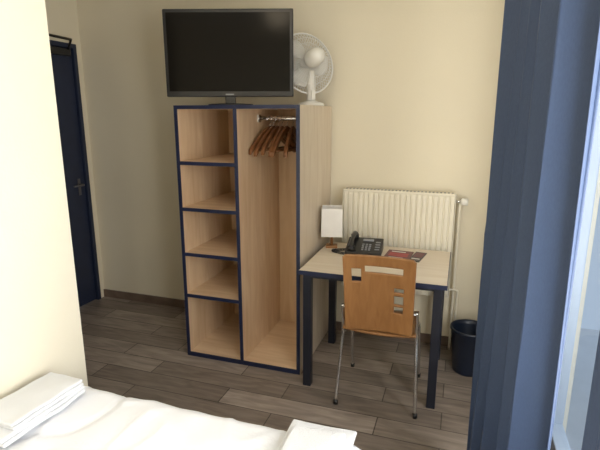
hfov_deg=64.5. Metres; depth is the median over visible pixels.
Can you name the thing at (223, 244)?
shelf
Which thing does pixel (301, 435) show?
folded towel
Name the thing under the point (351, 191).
grille
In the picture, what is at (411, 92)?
wall
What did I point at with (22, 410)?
folded towel
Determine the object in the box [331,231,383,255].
desk telephone
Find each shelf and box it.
[185,153,233,162]
[185,192,235,210]
[187,229,236,257]
[188,264,238,299]
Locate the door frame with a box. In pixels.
[71,44,100,299]
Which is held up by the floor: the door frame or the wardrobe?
the wardrobe
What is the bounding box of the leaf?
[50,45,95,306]
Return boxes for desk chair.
[333,254,420,418]
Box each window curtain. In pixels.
[467,0,599,449]
[581,332,599,449]
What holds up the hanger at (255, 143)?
hanging from the wardrobe
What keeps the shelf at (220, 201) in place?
attached to the wardrobe
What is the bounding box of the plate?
[77,179,81,194]
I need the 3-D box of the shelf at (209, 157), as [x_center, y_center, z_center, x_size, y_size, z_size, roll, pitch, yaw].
[-0.466,-0.449,3.250,0.380,0.022,0.680,4,14,18]
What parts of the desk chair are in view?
leg, leg, backrest, seat, leg, leg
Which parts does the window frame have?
sash bottom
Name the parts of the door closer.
closer arm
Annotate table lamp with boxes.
[321,205,342,247]
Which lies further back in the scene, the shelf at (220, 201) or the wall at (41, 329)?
the shelf at (220, 201)
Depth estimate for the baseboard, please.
4.14 m
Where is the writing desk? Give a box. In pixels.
[298,242,450,408]
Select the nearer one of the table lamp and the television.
the television
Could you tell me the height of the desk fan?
0.464 m
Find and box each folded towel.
[0,372,85,447]
[279,419,356,449]
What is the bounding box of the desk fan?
[293,33,332,105]
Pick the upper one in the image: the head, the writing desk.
the head
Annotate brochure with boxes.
[384,249,413,258]
[410,252,426,261]
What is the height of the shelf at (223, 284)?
0.022 m
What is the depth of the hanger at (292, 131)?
2.96 m
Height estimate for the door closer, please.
0.140 m
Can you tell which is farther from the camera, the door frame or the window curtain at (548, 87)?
the door frame
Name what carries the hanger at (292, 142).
hanging from the wardrobe
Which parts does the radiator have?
panel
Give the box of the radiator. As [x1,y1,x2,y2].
[341,187,468,348]
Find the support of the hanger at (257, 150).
hanging from the wardrobe
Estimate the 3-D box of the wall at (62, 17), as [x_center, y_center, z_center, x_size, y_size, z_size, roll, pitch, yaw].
[-2.123,-0.499,3.239,0.100,2.750,1.800,4,14,18]
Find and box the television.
[162,8,293,104]
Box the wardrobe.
[173,105,331,374]
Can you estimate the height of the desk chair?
0.919 m
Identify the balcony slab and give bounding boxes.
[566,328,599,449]
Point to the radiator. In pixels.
(424, 220)
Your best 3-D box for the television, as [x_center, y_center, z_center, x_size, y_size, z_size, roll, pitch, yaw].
[-0.424,-1.000,2.856,0.770,0.548,0.154,0,13,1]
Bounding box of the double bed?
[0,386,360,449]
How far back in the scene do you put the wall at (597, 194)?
2.13 m
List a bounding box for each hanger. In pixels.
[249,116,284,154]
[254,116,295,156]
[261,116,292,154]
[268,116,295,156]
[272,116,295,156]
[283,116,295,157]
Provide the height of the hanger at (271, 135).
0.238 m
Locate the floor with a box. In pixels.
[79,297,471,449]
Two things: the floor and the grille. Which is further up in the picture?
the grille
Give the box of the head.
[49,40,72,48]
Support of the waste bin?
on the floor
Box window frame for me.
[550,95,599,449]
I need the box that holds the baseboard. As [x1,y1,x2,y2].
[103,289,451,346]
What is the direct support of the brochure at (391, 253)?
on the writing desk
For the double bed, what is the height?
0.515 m
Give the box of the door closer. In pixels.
[49,34,71,55]
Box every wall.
[0,0,87,398]
[45,0,103,297]
[76,0,504,336]
[563,165,599,432]
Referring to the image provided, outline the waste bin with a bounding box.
[450,319,476,376]
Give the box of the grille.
[343,187,455,196]
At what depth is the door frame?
4.02 m
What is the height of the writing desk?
0.747 m
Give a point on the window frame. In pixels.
(595, 154)
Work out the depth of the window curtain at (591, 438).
1.06 m
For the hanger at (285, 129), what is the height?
0.248 m

